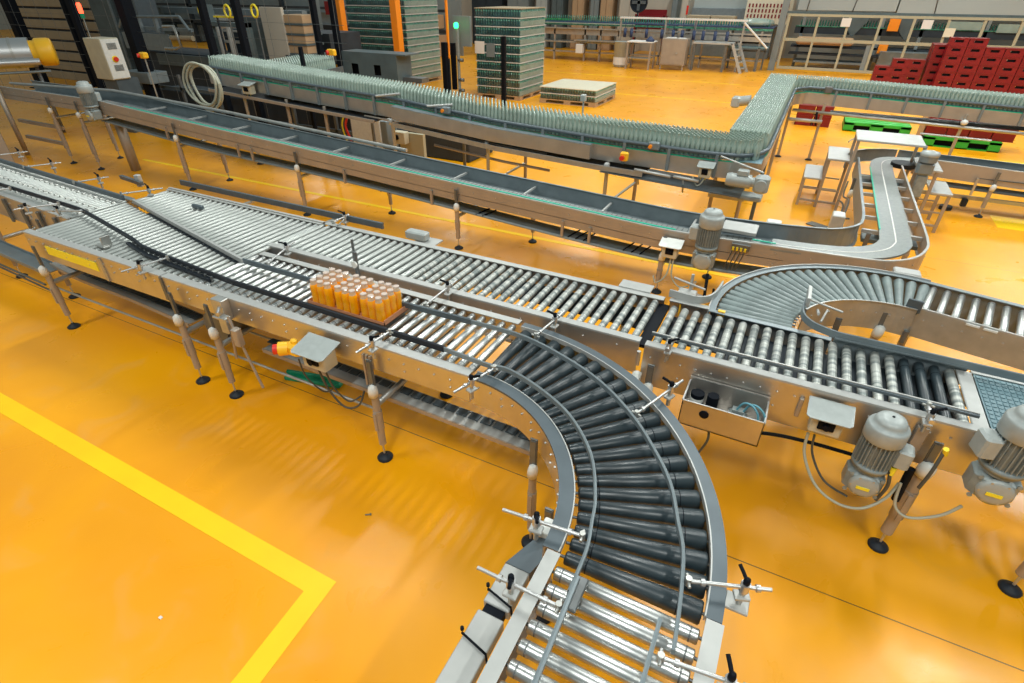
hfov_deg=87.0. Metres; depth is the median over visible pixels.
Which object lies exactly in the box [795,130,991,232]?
step platform
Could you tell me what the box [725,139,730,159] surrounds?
glass bottle
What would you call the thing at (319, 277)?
juice bottle
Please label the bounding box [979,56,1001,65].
crate
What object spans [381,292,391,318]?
juice bottle
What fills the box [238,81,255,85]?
hood
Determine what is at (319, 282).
cap
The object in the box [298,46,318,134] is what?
fence post
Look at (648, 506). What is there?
conveyor
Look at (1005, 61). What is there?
crate
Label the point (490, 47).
paper sheet
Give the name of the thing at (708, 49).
machine
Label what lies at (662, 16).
shelf
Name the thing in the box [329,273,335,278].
juice bottle
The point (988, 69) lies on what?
crate
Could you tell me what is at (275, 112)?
support frame
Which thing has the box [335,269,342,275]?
juice bottle
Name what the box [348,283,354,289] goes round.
juice bottle
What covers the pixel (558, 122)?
glass bottle
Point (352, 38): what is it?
machine
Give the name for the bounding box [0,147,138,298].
conveyor
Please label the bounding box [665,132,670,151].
glass bottle
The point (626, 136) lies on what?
glass bottle
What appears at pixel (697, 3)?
wall panel
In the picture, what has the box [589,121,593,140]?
glass bottle
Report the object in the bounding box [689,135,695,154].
glass bottle
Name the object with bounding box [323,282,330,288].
cap
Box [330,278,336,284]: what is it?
cap
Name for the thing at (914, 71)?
crate
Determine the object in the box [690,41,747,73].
stairs
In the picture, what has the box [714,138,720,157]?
glass bottle
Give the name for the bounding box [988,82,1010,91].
crate
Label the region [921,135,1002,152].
pallet
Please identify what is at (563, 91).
pallet
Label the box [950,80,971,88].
crate
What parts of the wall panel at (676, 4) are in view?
door, door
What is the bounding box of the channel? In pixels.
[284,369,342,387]
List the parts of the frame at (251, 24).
panel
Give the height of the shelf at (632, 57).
0.030 m
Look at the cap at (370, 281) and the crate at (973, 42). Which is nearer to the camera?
the cap at (370, 281)
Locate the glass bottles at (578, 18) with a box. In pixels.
[547,14,769,26]
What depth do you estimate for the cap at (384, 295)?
3.79 m
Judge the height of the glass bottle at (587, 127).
0.250 m
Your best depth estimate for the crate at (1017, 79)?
17.38 m
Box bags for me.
[740,18,774,26]
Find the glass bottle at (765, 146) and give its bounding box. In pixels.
[763,133,769,149]
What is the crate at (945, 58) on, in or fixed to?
on the crate at (950, 67)
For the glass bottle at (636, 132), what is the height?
0.250 m
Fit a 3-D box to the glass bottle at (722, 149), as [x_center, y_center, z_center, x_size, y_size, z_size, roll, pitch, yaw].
[2.732,-2.499,6.984,0.057,0.250,0.057,16,36,22]
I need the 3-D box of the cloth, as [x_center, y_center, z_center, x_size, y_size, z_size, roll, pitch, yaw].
[6.020,-13.151,23.436,0.395,0.200,0.395,16,36,22]
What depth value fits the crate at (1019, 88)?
17.50 m
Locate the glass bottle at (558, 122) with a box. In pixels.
[556,116,559,134]
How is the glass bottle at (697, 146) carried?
on the conveyor at (623, 160)
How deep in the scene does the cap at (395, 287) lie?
3.89 m
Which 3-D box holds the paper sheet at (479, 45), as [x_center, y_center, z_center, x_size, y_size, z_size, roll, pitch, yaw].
[-1.016,-9.217,16.895,0.340,0.340,0.017,16,36,22]
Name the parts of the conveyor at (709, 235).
leg, leg, gear motor, leg, leg, guide rod, leg, leg, leg, rail, leg, leg, switch knob, gear motor, leg, leg, corner rail, leg, rail, rail, leg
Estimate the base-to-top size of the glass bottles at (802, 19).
0.260 m
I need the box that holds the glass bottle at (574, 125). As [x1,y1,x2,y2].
[572,119,576,137]
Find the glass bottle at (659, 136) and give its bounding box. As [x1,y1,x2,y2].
[657,131,660,149]
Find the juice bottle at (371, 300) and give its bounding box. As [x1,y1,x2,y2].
[367,294,376,319]
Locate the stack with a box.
[15,0,100,81]
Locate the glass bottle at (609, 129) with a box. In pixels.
[606,124,610,142]
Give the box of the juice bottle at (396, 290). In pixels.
[392,285,401,310]
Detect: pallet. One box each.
[345,0,441,84]
[474,6,545,100]
[539,79,616,107]
[842,117,911,133]
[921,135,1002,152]
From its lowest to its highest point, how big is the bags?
0.300 m
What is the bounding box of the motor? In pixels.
[911,150,940,197]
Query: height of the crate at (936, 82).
0.245 m
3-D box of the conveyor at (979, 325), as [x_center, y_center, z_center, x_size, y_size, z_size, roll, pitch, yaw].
[3.719,0.291,4.086,1.840,1.070,0.677,25,41,33]
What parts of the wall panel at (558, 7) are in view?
door, door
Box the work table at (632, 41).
[624,40,657,69]
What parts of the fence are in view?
corner post, rail, rail, rail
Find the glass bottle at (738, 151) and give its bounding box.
[734,140,741,160]
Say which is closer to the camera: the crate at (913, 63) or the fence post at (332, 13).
the fence post at (332, 13)
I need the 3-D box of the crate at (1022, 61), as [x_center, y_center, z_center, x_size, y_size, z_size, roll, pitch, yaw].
[16.516,-8.917,17.203,0.516,0.245,0.416,16,36,22]
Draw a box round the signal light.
[76,2,90,36]
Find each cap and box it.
[310,278,316,284]
[316,280,323,286]
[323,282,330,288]
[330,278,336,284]
[334,285,341,291]
[336,275,342,281]
[341,287,348,293]
[342,271,348,277]
[348,289,355,295]
[355,285,361,291]
[360,292,366,298]
[361,281,367,288]
[367,278,373,284]
[367,294,374,301]
[375,296,381,303]
[378,281,384,286]
[381,292,387,299]
[387,288,393,295]
[392,285,399,291]
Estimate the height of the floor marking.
0.003 m
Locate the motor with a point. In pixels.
(927, 160)
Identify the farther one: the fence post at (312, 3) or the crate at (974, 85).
the crate at (974, 85)
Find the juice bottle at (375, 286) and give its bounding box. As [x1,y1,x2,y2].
[372,284,379,290]
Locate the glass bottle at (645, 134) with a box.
[642,129,647,147]
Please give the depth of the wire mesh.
12.38 m
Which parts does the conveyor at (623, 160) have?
leg, leg, leg, branch rail, leg, leg, arm rod, leg, arm rod, leg, leg, leg, frame, leg, frame, leg, switch knob, leg, leg, motor, gear motor, arm, chute plate, leg, leg, leg, leg, leg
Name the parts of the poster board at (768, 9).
leg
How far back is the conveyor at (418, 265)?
4.46 m
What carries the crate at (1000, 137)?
on the pallet at (934, 141)
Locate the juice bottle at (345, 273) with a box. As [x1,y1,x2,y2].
[342,271,349,280]
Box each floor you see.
[0,29,1023,682]
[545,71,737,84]
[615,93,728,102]
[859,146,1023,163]
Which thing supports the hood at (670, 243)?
attached to the conveyor at (709, 235)
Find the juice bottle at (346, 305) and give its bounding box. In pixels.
[341,287,350,312]
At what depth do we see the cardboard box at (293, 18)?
14.13 m
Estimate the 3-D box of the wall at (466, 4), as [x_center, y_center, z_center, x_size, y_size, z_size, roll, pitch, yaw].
[2.741,-22.128,31.074,110.000,9.000,0.300,16,36,22]
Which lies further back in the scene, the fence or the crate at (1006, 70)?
the fence
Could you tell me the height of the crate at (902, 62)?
0.245 m
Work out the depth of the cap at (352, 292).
3.83 m
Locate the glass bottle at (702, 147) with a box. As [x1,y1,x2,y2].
[699,136,705,156]
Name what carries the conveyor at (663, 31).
on the floor at (90, 565)
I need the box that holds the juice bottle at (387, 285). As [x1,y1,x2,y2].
[385,283,392,290]
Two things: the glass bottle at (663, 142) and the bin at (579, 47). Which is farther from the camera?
the bin at (579, 47)
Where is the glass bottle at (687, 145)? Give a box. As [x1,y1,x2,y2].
[684,134,689,154]
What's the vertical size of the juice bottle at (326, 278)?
0.195 m
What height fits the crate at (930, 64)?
0.245 m
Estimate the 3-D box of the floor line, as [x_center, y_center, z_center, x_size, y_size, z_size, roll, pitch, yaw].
[-6.083,0.744,4.285,10.300,0.001,2.500,16,36,22]
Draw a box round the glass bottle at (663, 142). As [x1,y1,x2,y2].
[660,131,665,150]
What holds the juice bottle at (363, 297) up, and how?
on the cardboard tray at (402, 310)
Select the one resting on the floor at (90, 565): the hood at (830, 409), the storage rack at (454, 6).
the storage rack at (454, 6)
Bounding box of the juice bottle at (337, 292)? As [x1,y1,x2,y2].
[334,285,343,309]
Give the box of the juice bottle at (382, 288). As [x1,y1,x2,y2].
[379,286,386,293]
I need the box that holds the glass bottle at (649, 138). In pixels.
[646,129,651,148]
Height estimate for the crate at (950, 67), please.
0.245 m
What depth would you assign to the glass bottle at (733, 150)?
6.91 m
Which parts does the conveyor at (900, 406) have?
leg, lever handle, rail, rail, guide rail, guide cap rail, rail, switch knob, yellow plate, gear motor, rail, leg, guide rail, lever handle, transfer plate, belt frame, yellow plate, gear motor, leg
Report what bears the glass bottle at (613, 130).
on the conveyor at (623, 160)
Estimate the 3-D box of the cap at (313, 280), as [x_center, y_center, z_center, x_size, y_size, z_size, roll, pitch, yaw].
[-1.468,-0.445,3.982,0.050,0.036,0.050,16,36,22]
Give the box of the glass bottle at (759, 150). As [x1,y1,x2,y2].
[756,139,761,159]
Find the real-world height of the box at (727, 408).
0.230 m
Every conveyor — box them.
[0,80,1023,295]
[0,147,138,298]
[0,183,565,462]
[168,180,669,371]
[207,65,1023,219]
[435,517,745,682]
[444,319,771,654]
[544,18,776,68]
[632,286,1023,598]
[669,264,930,354]
[869,282,1023,370]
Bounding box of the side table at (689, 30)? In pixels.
[685,26,734,61]
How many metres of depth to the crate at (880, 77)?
19.48 m
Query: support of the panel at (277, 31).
on the floor at (90, 565)
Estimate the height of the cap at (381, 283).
0.036 m
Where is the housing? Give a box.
[341,49,428,121]
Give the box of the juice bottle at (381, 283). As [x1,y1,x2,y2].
[378,281,384,289]
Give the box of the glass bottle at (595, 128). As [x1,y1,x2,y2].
[593,122,597,140]
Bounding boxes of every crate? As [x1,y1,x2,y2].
[794,115,813,125]
[796,104,816,115]
[811,116,830,127]
[814,105,834,117]
[870,72,888,81]
[873,65,890,73]
[887,74,903,82]
[889,66,906,74]
[890,58,909,66]
[901,75,920,83]
[904,67,923,75]
[907,58,926,67]
[919,76,933,84]
[922,68,936,76]
[923,125,946,134]
[925,60,939,68]
[928,52,942,60]
[929,43,946,50]
[931,44,946,52]
[931,78,952,87]
[934,70,955,79]
[937,62,958,71]
[940,54,962,63]
[943,45,965,54]
[945,128,969,136]
[947,37,969,46]
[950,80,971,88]
[953,72,974,80]
[957,64,978,72]
[960,55,982,64]
[963,47,986,55]
[967,37,989,46]
[967,130,992,139]
[969,81,990,90]
[972,73,994,81]
[976,65,997,73]
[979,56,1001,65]
[983,47,1006,56]
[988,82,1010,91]
[990,130,1015,142]
[991,74,1014,82]
[995,66,1017,74]
[999,57,1022,66]
[1003,47,1023,57]
[1007,84,1023,92]
[1011,75,1023,83]
[1015,67,1023,75]
[1019,58,1023,66]
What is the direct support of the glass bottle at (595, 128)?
on the conveyor at (623, 160)
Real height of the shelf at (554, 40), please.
0.150 m
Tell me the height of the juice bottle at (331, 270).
0.195 m
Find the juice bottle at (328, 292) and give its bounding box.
[323,282,334,306]
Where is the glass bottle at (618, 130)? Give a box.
[615,125,619,144]
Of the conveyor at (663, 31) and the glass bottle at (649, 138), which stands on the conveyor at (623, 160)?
the glass bottle at (649, 138)
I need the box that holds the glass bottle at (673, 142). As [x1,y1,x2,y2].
[671,132,675,152]
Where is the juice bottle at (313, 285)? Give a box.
[310,278,318,302]
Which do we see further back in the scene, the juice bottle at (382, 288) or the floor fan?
the floor fan
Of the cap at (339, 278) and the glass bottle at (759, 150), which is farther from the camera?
the glass bottle at (759, 150)
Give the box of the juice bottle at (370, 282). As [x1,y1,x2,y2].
[367,278,374,287]
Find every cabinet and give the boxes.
[0,133,14,162]
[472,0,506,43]
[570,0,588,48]
[659,37,690,70]
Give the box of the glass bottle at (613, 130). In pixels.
[610,125,614,143]
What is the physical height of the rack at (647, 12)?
2.100 m
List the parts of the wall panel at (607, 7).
door, door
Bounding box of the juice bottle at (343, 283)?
[340,281,347,287]
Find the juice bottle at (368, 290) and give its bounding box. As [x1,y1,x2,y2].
[366,288,373,294]
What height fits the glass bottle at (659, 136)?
0.250 m
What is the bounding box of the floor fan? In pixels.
[630,0,647,56]
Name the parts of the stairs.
leg, leg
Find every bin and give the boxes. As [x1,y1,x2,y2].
[575,44,583,53]
[613,41,630,66]
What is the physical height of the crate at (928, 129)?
0.245 m
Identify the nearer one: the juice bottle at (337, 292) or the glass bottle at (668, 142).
the juice bottle at (337, 292)
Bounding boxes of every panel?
[259,7,296,86]
[507,0,534,6]
[536,0,551,47]
[550,0,567,47]
[587,0,600,49]
[597,0,617,50]
[616,0,641,51]
[668,0,681,33]
[693,0,775,54]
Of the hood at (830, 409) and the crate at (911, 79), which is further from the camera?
the crate at (911, 79)
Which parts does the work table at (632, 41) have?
leg, leg, leg, leg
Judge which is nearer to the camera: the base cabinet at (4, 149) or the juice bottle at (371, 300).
the juice bottle at (371, 300)
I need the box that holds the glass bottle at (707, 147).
[704,137,710,156]
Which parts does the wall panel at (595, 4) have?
door, door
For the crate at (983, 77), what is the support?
on the crate at (974, 85)
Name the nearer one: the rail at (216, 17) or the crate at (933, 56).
the rail at (216, 17)
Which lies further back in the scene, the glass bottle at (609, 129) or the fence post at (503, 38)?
the fence post at (503, 38)
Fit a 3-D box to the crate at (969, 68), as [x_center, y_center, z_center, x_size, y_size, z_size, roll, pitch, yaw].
[15.127,-9.106,17.932,0.516,0.245,0.416,16,36,22]
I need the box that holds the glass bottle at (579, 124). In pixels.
[577,119,580,137]
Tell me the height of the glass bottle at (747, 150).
0.250 m
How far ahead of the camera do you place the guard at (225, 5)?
13.34 m
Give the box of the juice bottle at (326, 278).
[323,276,329,282]
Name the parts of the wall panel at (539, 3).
door, door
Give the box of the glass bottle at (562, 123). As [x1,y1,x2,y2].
[560,117,564,135]
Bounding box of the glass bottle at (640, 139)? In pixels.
[638,128,642,147]
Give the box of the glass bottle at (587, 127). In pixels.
[585,121,589,139]
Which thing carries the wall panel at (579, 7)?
on the floor at (90, 565)
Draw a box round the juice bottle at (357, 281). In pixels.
[354,279,360,286]
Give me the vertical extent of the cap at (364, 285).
0.036 m
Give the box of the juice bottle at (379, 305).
[375,296,385,321]
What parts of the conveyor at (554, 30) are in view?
leg, leg, leg, leg, rail, leg, leg, leg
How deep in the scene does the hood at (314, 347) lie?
3.69 m
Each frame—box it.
[128,69,492,162]
[206,4,269,79]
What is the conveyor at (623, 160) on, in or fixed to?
on the floor at (90, 565)
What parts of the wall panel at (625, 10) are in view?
door, door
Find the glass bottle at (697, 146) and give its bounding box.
[694,136,699,155]
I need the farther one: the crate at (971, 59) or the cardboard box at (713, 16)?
the cardboard box at (713, 16)
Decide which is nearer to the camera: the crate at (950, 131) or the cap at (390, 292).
the cap at (390, 292)
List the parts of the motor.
motor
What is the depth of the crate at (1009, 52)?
17.13 m
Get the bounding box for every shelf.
[544,38,636,44]
[628,56,652,58]
[635,15,667,17]
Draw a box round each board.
[284,23,320,25]
[286,33,321,35]
[288,43,323,45]
[739,0,794,61]
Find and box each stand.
[136,52,169,131]
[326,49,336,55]
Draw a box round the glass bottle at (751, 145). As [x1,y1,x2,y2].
[748,139,753,159]
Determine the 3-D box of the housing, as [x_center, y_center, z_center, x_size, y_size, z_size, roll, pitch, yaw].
[-3.256,-6.677,14.156,2.350,1.630,0.600,16,36,22]
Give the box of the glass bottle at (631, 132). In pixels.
[628,127,632,145]
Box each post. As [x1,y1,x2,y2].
[0,0,49,88]
[59,0,96,86]
[64,0,110,116]
[114,0,162,97]
[196,0,234,116]
[230,0,267,123]
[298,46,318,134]
[308,0,324,55]
[327,0,342,66]
[335,0,347,30]
[389,0,403,51]
[441,42,449,93]
[444,0,451,93]
[450,16,471,95]
[501,36,506,108]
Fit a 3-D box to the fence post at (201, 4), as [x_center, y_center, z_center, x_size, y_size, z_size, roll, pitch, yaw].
[-6.605,-6.593,11.837,0.280,4.000,0.280,16,36,22]
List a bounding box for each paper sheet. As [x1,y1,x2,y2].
[475,41,484,53]
[486,43,494,56]
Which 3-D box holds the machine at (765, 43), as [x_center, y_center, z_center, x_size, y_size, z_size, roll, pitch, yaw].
[10.424,-12.786,23.856,1.700,1.350,1.100,16,36,22]
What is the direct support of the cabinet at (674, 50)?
on the floor at (90, 565)
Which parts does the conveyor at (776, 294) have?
guide rail, rail, leg, rail, leg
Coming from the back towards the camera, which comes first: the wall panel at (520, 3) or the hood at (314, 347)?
the wall panel at (520, 3)
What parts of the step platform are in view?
handrail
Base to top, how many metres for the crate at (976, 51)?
0.245 m
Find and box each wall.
[0,3,11,29]
[462,0,1023,61]
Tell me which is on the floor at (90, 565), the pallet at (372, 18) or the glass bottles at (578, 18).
the pallet at (372, 18)
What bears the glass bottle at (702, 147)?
on the conveyor at (623, 160)
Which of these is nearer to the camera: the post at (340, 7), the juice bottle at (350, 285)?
the juice bottle at (350, 285)
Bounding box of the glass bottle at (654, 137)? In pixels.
[652,130,656,140]
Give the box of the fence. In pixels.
[767,0,1023,76]
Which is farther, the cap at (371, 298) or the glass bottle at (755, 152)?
the glass bottle at (755, 152)
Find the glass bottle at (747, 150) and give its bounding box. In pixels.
[743,140,750,160]
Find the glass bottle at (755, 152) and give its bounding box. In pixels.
[751,140,759,160]
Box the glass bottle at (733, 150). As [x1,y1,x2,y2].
[729,139,736,159]
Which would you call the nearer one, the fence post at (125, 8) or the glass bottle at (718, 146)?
the glass bottle at (718, 146)
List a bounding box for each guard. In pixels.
[223,4,243,76]
[250,3,265,59]
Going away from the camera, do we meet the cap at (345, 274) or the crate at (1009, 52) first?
the cap at (345, 274)
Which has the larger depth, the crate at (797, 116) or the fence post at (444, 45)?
the fence post at (444, 45)
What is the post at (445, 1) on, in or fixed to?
on the floor at (90, 565)
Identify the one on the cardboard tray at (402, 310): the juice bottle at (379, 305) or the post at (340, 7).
the juice bottle at (379, 305)
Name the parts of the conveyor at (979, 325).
leg, rail, rail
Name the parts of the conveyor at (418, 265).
rail, sensor plate, rail, rail, gap plate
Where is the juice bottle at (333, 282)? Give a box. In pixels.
[330,278,337,303]
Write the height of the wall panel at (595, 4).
3.500 m
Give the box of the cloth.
[646,36,654,41]
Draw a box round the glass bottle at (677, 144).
[674,133,680,152]
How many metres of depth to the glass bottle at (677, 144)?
7.18 m
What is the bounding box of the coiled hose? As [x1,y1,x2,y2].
[182,61,223,111]
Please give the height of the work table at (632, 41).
1.090 m
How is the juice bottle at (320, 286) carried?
on the cardboard tray at (402, 310)
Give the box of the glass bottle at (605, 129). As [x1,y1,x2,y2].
[602,123,606,142]
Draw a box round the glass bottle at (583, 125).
[581,120,584,132]
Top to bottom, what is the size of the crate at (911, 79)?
0.245 m
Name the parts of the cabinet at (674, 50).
door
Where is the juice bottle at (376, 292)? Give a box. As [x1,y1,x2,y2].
[373,290,380,297]
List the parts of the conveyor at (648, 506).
guide rail, rail, leg, lever handle, leg, guide rail, rail, lever handle, clamp plate, lever handle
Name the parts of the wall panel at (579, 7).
door, door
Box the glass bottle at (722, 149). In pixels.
[719,138,725,158]
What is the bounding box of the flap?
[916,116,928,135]
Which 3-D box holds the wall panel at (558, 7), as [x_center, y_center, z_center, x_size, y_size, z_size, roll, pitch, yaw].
[2.802,-19.366,31.877,0.700,3.500,0.930,16,36,22]
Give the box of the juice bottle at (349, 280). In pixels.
[347,278,353,284]
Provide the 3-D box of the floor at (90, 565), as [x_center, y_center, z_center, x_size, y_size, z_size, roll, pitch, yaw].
[-6.951,-8.096,17.780,110.000,0.001,44.000,16,36,22]
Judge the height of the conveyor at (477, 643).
1.140 m
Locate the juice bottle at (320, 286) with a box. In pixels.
[316,280,325,304]
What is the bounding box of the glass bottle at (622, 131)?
[619,126,623,144]
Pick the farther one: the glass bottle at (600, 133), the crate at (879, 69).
the crate at (879, 69)
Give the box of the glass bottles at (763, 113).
[208,53,1023,144]
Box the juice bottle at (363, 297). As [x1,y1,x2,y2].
[360,292,368,317]
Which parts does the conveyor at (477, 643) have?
lever handle, rail, guide rail, guide rail, rail, lever handle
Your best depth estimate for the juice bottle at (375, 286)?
3.89 m
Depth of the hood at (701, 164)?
7.00 m
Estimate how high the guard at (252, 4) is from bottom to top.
2.675 m
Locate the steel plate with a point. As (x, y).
(811, 223)
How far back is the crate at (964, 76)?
17.93 m
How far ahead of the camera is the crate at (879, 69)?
19.35 m
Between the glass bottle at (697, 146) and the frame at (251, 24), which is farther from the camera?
the frame at (251, 24)
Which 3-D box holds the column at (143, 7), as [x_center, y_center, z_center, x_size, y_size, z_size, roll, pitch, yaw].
[-12.639,-10.580,17.874,2.250,4.000,1.050,16,36,22]
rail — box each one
[119,174,144,186]
[142,159,737,278]
[213,16,233,74]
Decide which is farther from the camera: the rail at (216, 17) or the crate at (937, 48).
the crate at (937, 48)
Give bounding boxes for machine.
[0,37,65,132]
[118,7,361,87]
[316,0,351,64]
[688,8,774,58]
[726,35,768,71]
[788,13,1023,69]
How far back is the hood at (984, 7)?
22.20 m
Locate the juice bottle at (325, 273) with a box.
[323,271,329,278]
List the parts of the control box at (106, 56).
panel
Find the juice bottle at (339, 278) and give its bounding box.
[336,275,343,284]
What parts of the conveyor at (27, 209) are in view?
leg, gutter rod, rail, leg, guide rail, rail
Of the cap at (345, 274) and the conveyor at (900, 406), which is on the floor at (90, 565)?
the conveyor at (900, 406)
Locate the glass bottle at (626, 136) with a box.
[624,126,628,145]
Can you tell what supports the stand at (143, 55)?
on the floor at (90, 565)
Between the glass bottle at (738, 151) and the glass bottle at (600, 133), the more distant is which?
the glass bottle at (600, 133)
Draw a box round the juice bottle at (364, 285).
[361,281,368,291]
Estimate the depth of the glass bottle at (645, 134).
7.34 m
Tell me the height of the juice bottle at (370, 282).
0.195 m
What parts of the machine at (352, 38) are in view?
plate, frame, panel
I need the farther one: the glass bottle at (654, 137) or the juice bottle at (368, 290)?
the glass bottle at (654, 137)
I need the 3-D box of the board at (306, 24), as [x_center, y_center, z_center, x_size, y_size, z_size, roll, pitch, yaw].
[-5.655,-8.508,14.435,0.800,0.045,0.640,16,36,22]
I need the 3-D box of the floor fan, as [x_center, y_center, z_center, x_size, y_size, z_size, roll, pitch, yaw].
[6.301,-16.006,27.323,0.711,2.900,0.702,-10,35,-15]
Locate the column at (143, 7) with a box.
[88,0,164,89]
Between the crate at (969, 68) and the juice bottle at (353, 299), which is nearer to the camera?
the juice bottle at (353, 299)
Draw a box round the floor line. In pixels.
[0,393,335,682]
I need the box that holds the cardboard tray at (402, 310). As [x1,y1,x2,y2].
[307,297,407,325]
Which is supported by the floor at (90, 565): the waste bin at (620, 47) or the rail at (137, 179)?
the waste bin at (620, 47)
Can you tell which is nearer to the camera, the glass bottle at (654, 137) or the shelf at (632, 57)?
the glass bottle at (654, 137)
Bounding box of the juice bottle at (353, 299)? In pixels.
[348,289,359,314]
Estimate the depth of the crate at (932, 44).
18.65 m
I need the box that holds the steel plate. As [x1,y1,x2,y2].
[806,221,827,227]
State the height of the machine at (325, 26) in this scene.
5.000 m
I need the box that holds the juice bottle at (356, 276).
[353,274,359,280]
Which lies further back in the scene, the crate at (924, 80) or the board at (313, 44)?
the crate at (924, 80)
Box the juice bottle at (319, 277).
[316,274,322,279]
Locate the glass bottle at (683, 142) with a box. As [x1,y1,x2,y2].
[679,134,685,153]
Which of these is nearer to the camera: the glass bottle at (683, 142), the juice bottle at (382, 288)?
the juice bottle at (382, 288)
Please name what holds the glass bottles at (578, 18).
on the conveyor at (554, 30)
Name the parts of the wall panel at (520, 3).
door, door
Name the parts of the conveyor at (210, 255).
leg, rail, rail joint plate, rail joint plate, leg, leg, guide rail, return frame, rail, switch knob, rail, sensor post, guide rail, lever handle, leg, rail, lever handle, lever handle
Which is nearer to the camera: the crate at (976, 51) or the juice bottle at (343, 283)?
the juice bottle at (343, 283)
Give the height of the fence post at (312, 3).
4.000 m
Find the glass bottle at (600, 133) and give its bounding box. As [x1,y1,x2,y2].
[598,123,602,141]
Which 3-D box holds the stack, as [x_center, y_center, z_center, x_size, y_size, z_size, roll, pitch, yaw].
[-15.844,-11.467,20.370,5.500,2.720,2.000,16,36,22]
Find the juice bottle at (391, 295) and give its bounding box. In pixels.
[387,288,396,313]
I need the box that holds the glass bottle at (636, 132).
[633,128,637,146]
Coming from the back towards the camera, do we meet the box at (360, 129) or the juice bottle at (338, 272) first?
the box at (360, 129)
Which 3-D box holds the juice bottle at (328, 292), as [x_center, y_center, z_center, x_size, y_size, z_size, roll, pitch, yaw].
[-1.350,-0.344,3.975,0.065,0.195,0.065,16,36,22]
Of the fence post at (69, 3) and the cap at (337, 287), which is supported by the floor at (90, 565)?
the fence post at (69, 3)
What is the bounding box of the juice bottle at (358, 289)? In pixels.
[355,285,362,310]
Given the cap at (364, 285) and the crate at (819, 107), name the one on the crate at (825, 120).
the crate at (819, 107)
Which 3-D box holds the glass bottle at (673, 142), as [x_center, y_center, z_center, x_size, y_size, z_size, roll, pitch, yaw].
[2.163,-2.665,7.220,0.057,0.250,0.057,16,36,22]
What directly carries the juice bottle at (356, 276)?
on the cardboard tray at (402, 310)
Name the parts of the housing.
leg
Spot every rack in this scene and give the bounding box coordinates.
[155,0,463,55]
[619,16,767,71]
[631,9,667,51]
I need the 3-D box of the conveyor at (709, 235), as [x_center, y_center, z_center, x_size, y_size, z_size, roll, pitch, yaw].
[-0.671,-2.555,7.885,20.382,1.630,5.292,6,34,9]
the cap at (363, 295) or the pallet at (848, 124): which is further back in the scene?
the pallet at (848, 124)
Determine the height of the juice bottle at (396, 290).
0.195 m
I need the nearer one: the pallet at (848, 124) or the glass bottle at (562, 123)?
the glass bottle at (562, 123)
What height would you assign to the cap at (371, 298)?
0.036 m
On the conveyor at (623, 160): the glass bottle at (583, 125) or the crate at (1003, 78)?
the glass bottle at (583, 125)
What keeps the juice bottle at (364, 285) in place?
on the cardboard tray at (402, 310)
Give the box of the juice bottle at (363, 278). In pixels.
[360,276,366,282]
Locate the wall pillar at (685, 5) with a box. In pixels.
[678,0,689,33]
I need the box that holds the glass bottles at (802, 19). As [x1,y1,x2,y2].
[800,19,998,30]
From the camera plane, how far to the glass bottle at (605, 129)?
7.56 m
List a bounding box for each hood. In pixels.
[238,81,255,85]
[291,332,339,362]
[659,237,684,249]
[697,160,715,168]
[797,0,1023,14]
[806,395,855,428]
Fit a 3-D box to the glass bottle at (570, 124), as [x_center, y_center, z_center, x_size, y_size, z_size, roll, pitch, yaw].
[0.842,-3.081,7.763,0.057,0.250,0.057,16,36,22]
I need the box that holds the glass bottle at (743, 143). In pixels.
[739,139,744,159]
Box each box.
[83,37,153,132]
[283,14,311,23]
[285,25,312,33]
[287,35,314,43]
[289,45,316,53]
[340,117,397,148]
[395,130,426,157]
[678,375,770,446]
[687,15,712,23]
[710,15,736,24]
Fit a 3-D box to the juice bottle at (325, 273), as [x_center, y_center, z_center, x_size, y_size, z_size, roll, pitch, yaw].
[-1.408,-0.442,4.124,0.065,0.195,0.065,16,36,22]
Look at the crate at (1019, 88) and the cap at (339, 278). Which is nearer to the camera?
the cap at (339, 278)
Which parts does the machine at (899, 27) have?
tan tank, glass pane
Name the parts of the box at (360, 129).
panel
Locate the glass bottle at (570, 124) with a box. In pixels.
[568,118,571,136]
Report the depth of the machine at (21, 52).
12.09 m
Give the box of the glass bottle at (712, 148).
[709,137,715,157]
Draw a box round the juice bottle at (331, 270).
[329,268,335,273]
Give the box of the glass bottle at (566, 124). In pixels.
[564,118,568,135]
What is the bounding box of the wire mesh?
[0,0,353,141]
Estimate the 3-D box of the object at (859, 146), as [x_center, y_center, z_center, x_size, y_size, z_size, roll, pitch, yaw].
[10.496,-3.737,11.268,5.800,0.003,0.120,16,36,22]
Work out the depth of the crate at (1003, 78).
17.54 m
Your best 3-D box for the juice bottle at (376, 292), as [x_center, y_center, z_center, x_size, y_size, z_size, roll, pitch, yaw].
[-0.959,-0.274,3.870,0.065,0.195,0.065,16,36,22]

